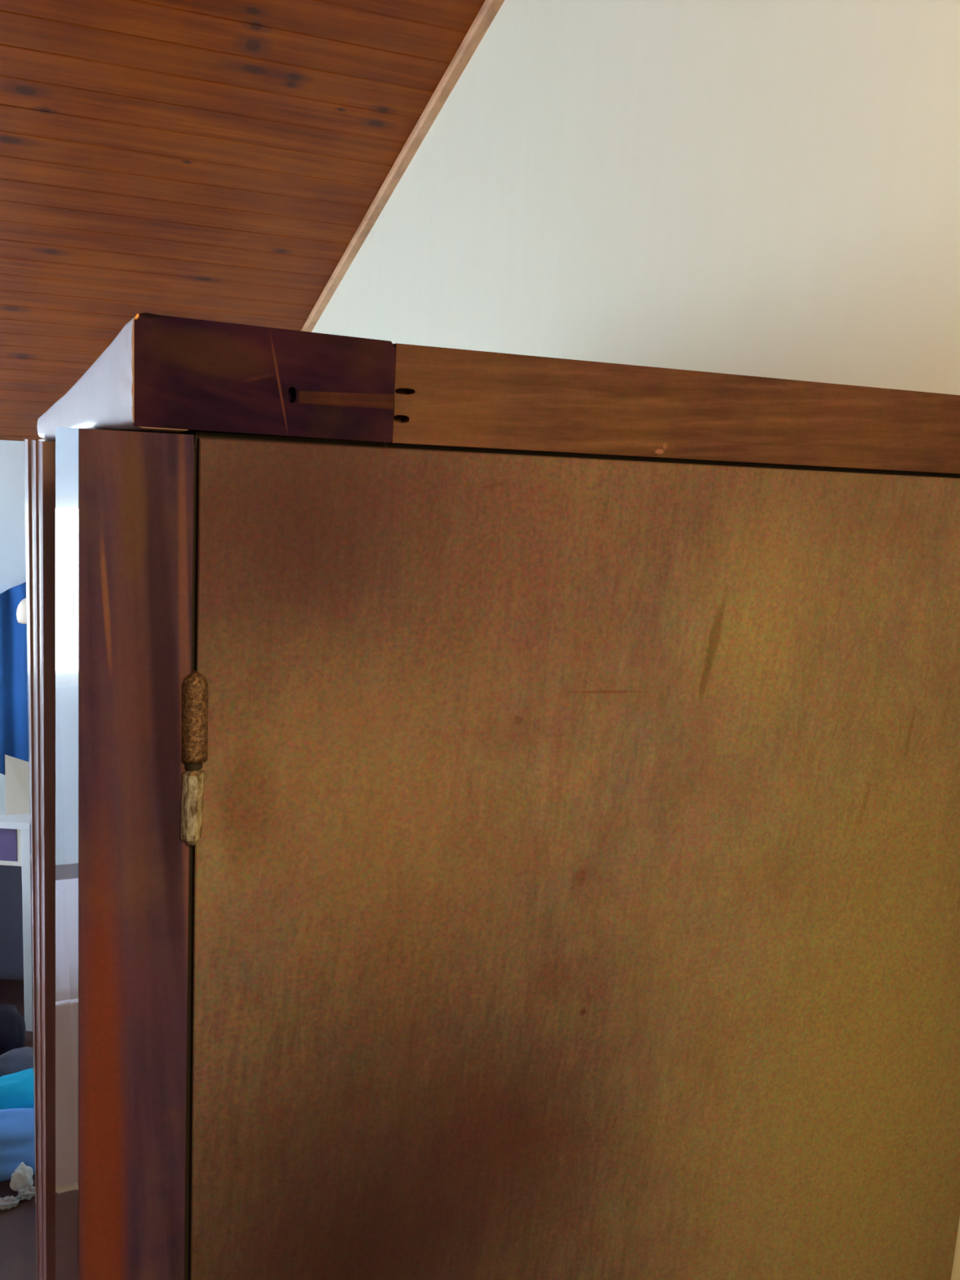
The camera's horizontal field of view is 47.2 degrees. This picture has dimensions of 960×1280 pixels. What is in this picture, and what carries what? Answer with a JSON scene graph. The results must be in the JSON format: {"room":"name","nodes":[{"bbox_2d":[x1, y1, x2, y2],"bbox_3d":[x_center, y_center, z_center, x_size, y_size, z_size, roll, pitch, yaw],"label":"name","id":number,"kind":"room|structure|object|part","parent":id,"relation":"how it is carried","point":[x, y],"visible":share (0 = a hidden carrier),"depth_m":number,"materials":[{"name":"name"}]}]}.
{"room":"bedroom","nodes":[
{"label":"bedroom","id":0,"kind":"room"},
{"bbox_2d":[0,440,26,593],"bbox_3d":[-2.497,-0.332,3.743,3.300,2.500,0.100,-1,11,-23],"label":"wall","id":1,"kind":"structure","parent":0,"point":[12,511],"depth_m":4.00,"materials":[{"name":"white paint"}]},
{"bbox_2d":[0,582,28,782],"bbox_3d":[-1.754,0.238,4.077,0.450,0.944,0.044,-1,11,-23],"label":"hanging cloth","id":2,"kind":"object","parent":1,"relation":"hanging from","point":[14,729],"visible":0.25,"depth_m":4.07,"materials":[{"name":"blue fabric"}]},
{"bbox_2d":[16,597,26,623],"bbox_3d":[-1.631,-0.119,3.984,0.092,0.091,0.204,-1,11,-23],"label":"wall lamp","id":3,"kind":"object","parent":1,"relation":"attached to","point":[21,609],"visible":0.29,"depth_m":3.90,"materials":[{"name":"white paint"}]},
{"bbox_2d":[0,978,36,1279],"bbox_3d":[-1.253,1.560,0.859,3.500,0.100,6.958,-1,11,-23],"label":"floor","id":4,"kind":"structure","parent":0,"point":[18,1223],"depth_m":2.36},
{"bbox_2d":[0,1195,20,1210],"bbox_3d":[-1.045,1.238,2.424,0.059,0.021,0.031,-1,11,-23],"label":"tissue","id":5,"kind":"object","parent":4,"relation":"on","point":[7,1202],"visible":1,"depth_m":2.42,"materials":[{"name":"white paper"}]},
{"bbox_2d":[0,1004,25,1055],"bbox_3d":[-1.293,1.063,2.995,0.102,0.142,0.104,-1,11,-23],"label":"handbag","id":6,"kind":"object","parent":4,"relation":"on","point":[12,1024],"visible":0.73,"depth_m":2.97,"materials":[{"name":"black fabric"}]},
{"bbox_2d":[0,813,32,1031],"bbox_3d":[-1.425,0.773,3.218,0.366,0.622,0.300,3,10,1],"label":"desk","id":7,"kind":"object","parent":4,"relation":"on","point":[15,946],"visible":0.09,"depth_m":3.35,"materials":[{"name":"white paint"}]},
{"bbox_2d":[0,773,5,813],"bbox_3d":[-1.403,0.390,3.050,0.158,0.190,0.033,-1,11,-23],"label":"card","id":8,"kind":"object","parent":7,"relation":"on","point":[2,784],"visible":1,"depth_m":3.08,"materials":[{"name":"white paper"}]},
{"bbox_2d":[0,828,21,866],"bbox_3d":[-1.379,0.570,3.095,0.198,0.128,0.015,3,10,1],"label":"picture frame","id":9,"kind":"object","parent":7,"relation":"in","point":[10,838],"visible":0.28,"depth_m":3.09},
{"bbox_3d":[-1.425,0.758,3.363,0.309,0.602,0.010,3,10,1],"label":"panel","id":10,"kind":"part","parent":7,"relation":"part of","materials":[{"name":"grey wood"}]},
{"bbox_2d":[4,754,29,814],"bbox_3d":[-1.292,0.403,3.083,0.072,0.165,0.033,-1,11,-23],"label":"card","id":11,"kind":"object","parent":7,"relation":"on","point":[16,770],"visible":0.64,"depth_m":3.08,"materials":[{"name":"white paper"}]},
{"bbox_3d":[-1.262,0.792,3.219,0.026,0.602,0.296,3,10,1],"label":"panel","id":12,"kind":"part","parent":7,"relation":"part of","materials":[{"name":"white paint"}]},
{"bbox_2d":[0,1067,33,1109],"bbox_3d":[-1.127,1.129,2.728,0.323,0.121,0.151,-1,11,-23],"label":"towel","id":13,"kind":"object","parent":4,"relation":"on","point":[16,1089],"visible":0.18,"depth_m":2.67,"materials":[{"name":"teal fabric"}]},
{"bbox_2d":[0,1046,33,1076],"bbox_3d":[-1.191,1.113,2.874,0.204,0.096,0.113,-1,11,-23],"label":"cushion","id":14,"kind":"object","parent":4,"relation":"on","point":[18,1060],"visible":0.23,"depth_m":2.84,"materials":[{"name":"grey fabric"}]},
{"bbox_2d":[0,1107,35,1181],"bbox_3d":[-1.055,1.159,2.572,0.385,0.124,0.154,-1,11,-23],"label":"blanket","id":15,"kind":"object","parent":4,"relation":"on","point":[16,1125],"visible":0.28,"depth_m":2.52,"materials":[{"name":"blue fabric"}]},
{"bbox_2d":[9,1161,33,1191],"bbox_3d":[-1.034,1.205,2.478,0.050,0.060,0.035,-1,11,-23],"label":"tissue","id":16,"kind":"object","parent":4,"relation":"on","point":[22,1175],"visible":1,"depth_m":2.47,"materials":[{"name":"white paper"}]},
{"bbox_2d":[16,1183,35,1200],"bbox_3d":[-1.012,1.232,2.458,0.046,0.023,0.035,-1,11,-23],"label":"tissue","id":17,"kind":"object","parent":4,"relation":"on","point":[28,1192],"visible":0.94,"depth_m":2.45,"materials":[{"name":"white paper"}]},
{"bbox_2d":[23,312,959,1279],"bbox_3d":[-0.138,0.581,1.392,0.796,1.764,1.119,-1,11,-23],"label":"wardrobe","id":18,"kind":"object","parent":4,"relation":"on","point":[493,815],"visible":1,"depth_m":0.76,"materials":[{"name":"brown wood"}]},
{"bbox_3d":[-0.312,-0.194,0.873,0.041,0.076,0.583,-2,11,-26],"label":"crest moulding","id":19,"kind":"part","parent":18,"relation":"part of","materials":[{"name":"brown wood"}]},
{"bbox_3d":[-0.252,0.675,0.777,0.076,1.619,0.040,-1,11,-23],"label":"corner post","id":20,"kind":"part","parent":18,"relation":"part of","materials":[{"name":"brown wood"}]},
{"bbox_3d":[0.209,-0.160,0.805,0.585,0.060,0.044,-1,11,-23],"label":"rail","id":21,"kind":"part","parent":18,"relation":"part of","materials":[{"name":"brown wood"}]},
{"bbox_2d":[0,0,484,440],"bbox_3d":[-1.133,-0.981,0.463,3.300,1.823,6.858,-1,11,-23],"label":"ceiling","id":22,"kind":"structure","parent":0,"point":[209,160],"depth_m":2.32,"materials":[{"name":"brown wood"}]},
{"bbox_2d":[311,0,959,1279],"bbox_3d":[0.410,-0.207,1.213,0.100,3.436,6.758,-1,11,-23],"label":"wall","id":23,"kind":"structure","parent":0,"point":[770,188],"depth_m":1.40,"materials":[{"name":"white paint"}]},
{"bbox_2d":[301,0,504,332],"bbox_3d":[0.030,-1.124,1.919,0.024,1.716,4.858,-1,11,-23],"label":"trim","id":24,"kind":"structure","parent":23,"relation":"attached to","point":[489,10],"depth_m":2.33,"materials":[{"name":"brown wood"}]}
]}

